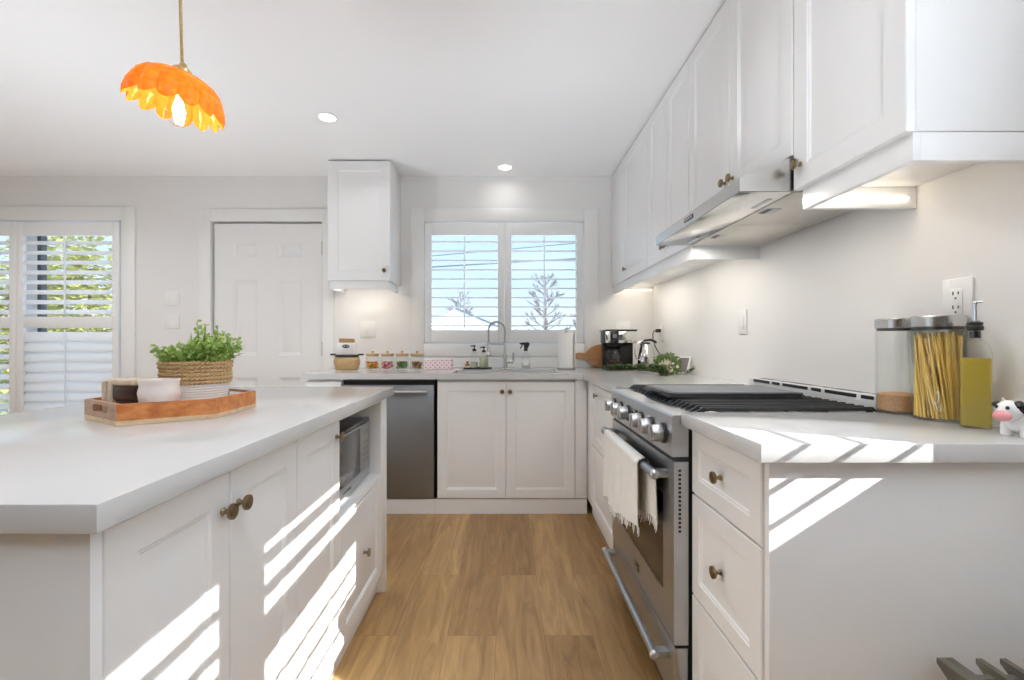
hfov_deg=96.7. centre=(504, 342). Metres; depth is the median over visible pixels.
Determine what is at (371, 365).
sweets
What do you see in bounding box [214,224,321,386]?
door
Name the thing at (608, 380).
countertop
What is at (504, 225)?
window
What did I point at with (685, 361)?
picture
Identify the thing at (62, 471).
countertop
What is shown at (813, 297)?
wall
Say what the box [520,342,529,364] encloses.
spray bottle
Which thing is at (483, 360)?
soap bottle
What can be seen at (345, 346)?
coffee bag
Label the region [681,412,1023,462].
countertop
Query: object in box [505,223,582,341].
window shutter
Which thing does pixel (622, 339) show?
coffee maker
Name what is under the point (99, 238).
shrub
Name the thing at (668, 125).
upper cabinet
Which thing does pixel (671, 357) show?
wreath
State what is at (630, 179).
upper cabinet
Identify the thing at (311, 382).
base cabinet
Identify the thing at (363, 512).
base cabinet
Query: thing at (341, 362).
pot
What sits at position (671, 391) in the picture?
griddle
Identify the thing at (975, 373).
oil bottle
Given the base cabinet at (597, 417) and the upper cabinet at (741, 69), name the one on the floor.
the base cabinet at (597, 417)
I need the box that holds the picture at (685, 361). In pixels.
[679,358,688,372]
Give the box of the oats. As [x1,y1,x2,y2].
[877,392,913,412]
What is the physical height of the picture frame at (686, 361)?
0.112 m
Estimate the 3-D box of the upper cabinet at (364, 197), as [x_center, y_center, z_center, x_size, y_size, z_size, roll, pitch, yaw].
[-1.051,-0.850,3.427,0.452,0.925,0.358,0,0,0]
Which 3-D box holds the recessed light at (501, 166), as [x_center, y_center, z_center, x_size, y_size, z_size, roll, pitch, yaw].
[0.000,-1.317,3.420,0.116,0.006,0.116,0,0,0]
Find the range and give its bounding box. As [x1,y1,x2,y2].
[601,377,889,679]
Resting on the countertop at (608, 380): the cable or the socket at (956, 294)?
the cable
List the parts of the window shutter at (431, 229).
tilt rod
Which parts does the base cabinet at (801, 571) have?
knob, knob, drawer, drawer, drawer, panel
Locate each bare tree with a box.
[445,290,473,313]
[524,272,570,329]
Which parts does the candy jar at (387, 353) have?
lid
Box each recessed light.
[317,112,337,121]
[497,164,512,169]
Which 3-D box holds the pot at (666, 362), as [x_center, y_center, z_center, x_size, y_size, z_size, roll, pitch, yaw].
[1.019,0.143,2.915,0.100,0.113,0.100,0,0,0]
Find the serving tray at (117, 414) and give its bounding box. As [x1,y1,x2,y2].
[84,388,255,425]
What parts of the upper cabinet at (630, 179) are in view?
door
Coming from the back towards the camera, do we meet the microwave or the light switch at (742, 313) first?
the light switch at (742, 313)
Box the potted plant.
[149,319,242,399]
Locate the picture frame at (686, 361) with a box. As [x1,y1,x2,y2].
[674,356,691,374]
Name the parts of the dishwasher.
handle, kick plate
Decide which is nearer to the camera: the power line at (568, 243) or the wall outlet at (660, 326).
the wall outlet at (660, 326)
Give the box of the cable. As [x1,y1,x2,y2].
[652,329,660,353]
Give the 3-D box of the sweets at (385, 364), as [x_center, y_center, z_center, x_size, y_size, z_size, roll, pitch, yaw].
[-0.878,0.166,3.398,0.084,0.058,0.082,0,0,0]
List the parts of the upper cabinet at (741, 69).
door, knob, knob, door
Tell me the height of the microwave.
0.251 m
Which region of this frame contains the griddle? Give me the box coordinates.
[644,385,802,397]
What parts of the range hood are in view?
trim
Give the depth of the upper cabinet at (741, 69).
1.64 m
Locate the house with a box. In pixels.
[432,308,497,329]
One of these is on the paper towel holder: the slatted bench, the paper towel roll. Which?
the paper towel roll
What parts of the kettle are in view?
steel arm, handle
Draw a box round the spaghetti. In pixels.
[914,332,962,419]
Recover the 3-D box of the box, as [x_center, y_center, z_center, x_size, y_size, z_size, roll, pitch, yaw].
[-0.497,0.162,3.400,0.210,0.074,0.114,0,0,0]
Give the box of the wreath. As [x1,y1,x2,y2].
[652,352,681,374]
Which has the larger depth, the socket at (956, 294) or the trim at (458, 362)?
the trim at (458, 362)
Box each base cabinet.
[0,441,295,679]
[296,421,344,679]
[307,379,346,386]
[327,398,386,679]
[436,379,586,513]
[587,381,613,548]
[692,430,1023,679]
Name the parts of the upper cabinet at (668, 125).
door, door, light rail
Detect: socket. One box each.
[172,62,191,73]
[950,288,962,314]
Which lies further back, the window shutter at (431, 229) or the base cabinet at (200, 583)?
the window shutter at (431, 229)
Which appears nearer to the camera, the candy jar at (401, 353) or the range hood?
the range hood
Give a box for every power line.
[432,243,575,255]
[432,258,575,267]
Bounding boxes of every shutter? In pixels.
[0,222,15,414]
[16,222,120,411]
[425,223,503,341]
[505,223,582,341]
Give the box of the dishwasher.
[342,379,437,513]
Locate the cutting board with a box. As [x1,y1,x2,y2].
[576,344,601,367]
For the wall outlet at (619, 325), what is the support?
attached to the wall at (167, 207)
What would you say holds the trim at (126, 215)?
attached to the wall at (167, 207)
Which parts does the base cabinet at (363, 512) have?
drawer, knob, panel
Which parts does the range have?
knob, knob, knob, handle, handle, knob, knob, warming drawer, oven door, control panel, knob, burner grate, burner grate, burner, burner grate, burner, vent trim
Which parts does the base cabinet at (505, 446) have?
door, door, filler panel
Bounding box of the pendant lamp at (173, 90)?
[120,0,224,132]
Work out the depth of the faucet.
3.38 m
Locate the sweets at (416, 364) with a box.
[412,361,422,368]
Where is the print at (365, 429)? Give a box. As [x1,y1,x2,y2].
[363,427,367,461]
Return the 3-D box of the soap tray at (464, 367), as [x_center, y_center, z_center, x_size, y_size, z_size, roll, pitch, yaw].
[-0.204,0.194,3.440,0.212,0.011,0.096,0,0,0]
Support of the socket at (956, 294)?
attached to the wall outlet at (958, 294)
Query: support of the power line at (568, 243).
attached to the utility pole
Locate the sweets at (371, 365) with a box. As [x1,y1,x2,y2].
[366,361,378,368]
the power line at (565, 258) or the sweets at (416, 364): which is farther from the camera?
the power line at (565, 258)
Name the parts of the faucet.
hose arm, lever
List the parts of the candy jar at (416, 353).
lid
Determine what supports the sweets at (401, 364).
in the candy jar at (401, 353)
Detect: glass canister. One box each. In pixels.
[874,318,916,414]
[909,315,967,422]
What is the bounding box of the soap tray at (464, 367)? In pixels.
[463,367,491,368]
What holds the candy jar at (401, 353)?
on the countertop at (608, 380)
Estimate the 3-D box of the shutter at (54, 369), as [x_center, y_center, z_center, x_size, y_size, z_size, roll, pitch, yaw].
[-3.457,0.073,3.602,0.810,2.053,0.067,0,0,0]
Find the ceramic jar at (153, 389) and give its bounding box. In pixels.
[137,378,180,402]
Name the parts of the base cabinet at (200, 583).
panel, door, knob, knob, door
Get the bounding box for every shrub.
[0,237,73,412]
[5,236,102,331]
[47,236,111,331]
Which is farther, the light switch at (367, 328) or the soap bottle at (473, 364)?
the light switch at (367, 328)
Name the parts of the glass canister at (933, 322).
lid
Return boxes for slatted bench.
[936,658,1023,679]
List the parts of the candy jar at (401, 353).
lid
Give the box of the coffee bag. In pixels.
[337,338,356,354]
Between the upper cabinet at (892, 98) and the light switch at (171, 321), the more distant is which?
the light switch at (171, 321)
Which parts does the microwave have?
control panel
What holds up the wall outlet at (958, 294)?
attached to the wall at (813, 297)
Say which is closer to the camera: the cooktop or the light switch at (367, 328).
the cooktop
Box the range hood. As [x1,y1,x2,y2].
[656,157,852,245]
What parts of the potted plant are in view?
pot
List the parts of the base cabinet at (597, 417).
drawer, drawer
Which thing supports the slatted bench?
on the floor
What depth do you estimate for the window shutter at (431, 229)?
3.60 m
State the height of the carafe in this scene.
0.125 m
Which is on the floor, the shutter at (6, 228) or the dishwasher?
the dishwasher
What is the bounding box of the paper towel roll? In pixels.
[558,333,574,368]
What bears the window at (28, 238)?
in the wall at (167, 207)
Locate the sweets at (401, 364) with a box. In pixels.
[396,361,407,368]
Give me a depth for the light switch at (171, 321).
3.60 m
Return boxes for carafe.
[605,349,621,364]
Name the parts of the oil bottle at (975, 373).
spout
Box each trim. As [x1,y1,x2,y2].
[0,207,135,377]
[199,209,333,369]
[411,208,597,356]
[411,357,597,367]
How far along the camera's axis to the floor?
1.93 m
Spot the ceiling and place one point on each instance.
(423, 87)
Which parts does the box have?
lid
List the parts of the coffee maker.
display panel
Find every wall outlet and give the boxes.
[616,322,629,328]
[659,325,662,340]
[943,276,973,321]
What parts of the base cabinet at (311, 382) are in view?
door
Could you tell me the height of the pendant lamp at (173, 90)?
0.700 m
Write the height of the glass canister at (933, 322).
0.267 m
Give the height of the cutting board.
0.190 m
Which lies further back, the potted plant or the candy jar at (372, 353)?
the candy jar at (372, 353)
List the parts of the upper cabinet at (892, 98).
knob, door, light rail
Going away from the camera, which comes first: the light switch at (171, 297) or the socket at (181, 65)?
the socket at (181, 65)
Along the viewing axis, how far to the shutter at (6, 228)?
3.60 m
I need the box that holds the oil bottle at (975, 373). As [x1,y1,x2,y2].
[958,300,992,427]
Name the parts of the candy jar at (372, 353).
lid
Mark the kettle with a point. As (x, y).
(646, 351)
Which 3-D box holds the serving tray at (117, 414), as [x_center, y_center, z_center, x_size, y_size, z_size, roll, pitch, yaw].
[-0.934,0.174,1.296,0.346,0.051,0.428,0,0,0]
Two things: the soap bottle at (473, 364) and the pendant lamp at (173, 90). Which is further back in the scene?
the soap bottle at (473, 364)
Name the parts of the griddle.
handle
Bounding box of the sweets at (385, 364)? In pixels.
[382,361,392,368]
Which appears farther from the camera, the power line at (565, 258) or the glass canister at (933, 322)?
the power line at (565, 258)
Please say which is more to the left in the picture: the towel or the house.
the house
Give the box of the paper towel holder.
[557,328,575,369]
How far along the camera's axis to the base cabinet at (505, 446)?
2.97 m
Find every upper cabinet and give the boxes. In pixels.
[328,161,400,292]
[612,122,702,290]
[614,58,759,293]
[689,0,793,212]
[790,0,1023,209]
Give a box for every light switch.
[165,291,178,305]
[165,315,178,328]
[360,321,375,336]
[739,309,746,333]
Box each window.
[26,236,46,331]
[426,225,582,342]
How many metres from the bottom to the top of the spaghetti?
0.220 m
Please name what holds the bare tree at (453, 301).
on the lawn
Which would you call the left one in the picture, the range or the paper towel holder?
the paper towel holder
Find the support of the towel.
hanging from the range
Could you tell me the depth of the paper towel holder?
3.33 m
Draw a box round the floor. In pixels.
[331,494,662,679]
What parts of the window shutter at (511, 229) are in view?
tilt rod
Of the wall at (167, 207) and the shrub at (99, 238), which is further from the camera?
the shrub at (99, 238)
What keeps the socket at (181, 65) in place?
attached to the pendant lamp at (173, 90)
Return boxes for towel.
[602,429,657,536]
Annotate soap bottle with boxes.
[470,345,477,367]
[480,346,487,367]
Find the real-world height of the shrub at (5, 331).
3.853 m
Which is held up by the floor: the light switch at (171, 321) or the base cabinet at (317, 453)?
the base cabinet at (317, 453)
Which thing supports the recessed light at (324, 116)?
in the ceiling
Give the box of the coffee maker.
[600,329,636,369]
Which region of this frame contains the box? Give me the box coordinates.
[423,359,452,369]
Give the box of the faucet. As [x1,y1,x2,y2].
[486,321,514,368]
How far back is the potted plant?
1.26 m
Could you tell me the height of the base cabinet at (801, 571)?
0.879 m
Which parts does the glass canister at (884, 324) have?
lid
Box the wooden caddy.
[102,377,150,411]
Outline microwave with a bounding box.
[339,417,369,502]
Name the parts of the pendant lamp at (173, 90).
glass, lamp shade, cord, cord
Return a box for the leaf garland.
[601,364,673,373]
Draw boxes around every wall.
[0,176,652,377]
[653,163,1023,426]
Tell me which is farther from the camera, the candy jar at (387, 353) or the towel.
the candy jar at (387, 353)
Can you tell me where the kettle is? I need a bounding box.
[634,339,656,370]
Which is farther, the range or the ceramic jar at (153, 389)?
the range
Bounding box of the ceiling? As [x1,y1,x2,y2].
[0,0,725,175]
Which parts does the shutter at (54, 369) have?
tilt rod, tilt rod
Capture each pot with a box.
[330,354,363,369]
[657,358,671,373]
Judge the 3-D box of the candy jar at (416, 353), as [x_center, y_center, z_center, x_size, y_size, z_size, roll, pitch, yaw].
[-0.657,0.131,3.400,0.104,0.137,0.104,0,0,0]
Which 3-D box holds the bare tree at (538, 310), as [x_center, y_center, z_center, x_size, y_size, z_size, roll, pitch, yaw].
[2.959,-1.507,30.870,3.454,6.659,2.514,0,0,3]
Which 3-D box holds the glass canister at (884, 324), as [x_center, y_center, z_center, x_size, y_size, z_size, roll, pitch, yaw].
[1.118,0.066,1.293,0.108,0.267,0.108,0,0,0]
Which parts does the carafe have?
handle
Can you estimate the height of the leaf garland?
0.064 m
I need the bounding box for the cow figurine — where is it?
[991,398,1023,437]
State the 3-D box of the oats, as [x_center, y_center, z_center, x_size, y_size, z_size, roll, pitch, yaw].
[1.118,0.168,1.293,0.095,0.052,0.095,0,0,0]
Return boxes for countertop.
[0,387,393,533]
[302,368,748,391]
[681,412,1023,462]
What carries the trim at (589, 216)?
attached to the wall at (167, 207)
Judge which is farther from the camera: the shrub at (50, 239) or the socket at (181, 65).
the shrub at (50, 239)
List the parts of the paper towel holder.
plate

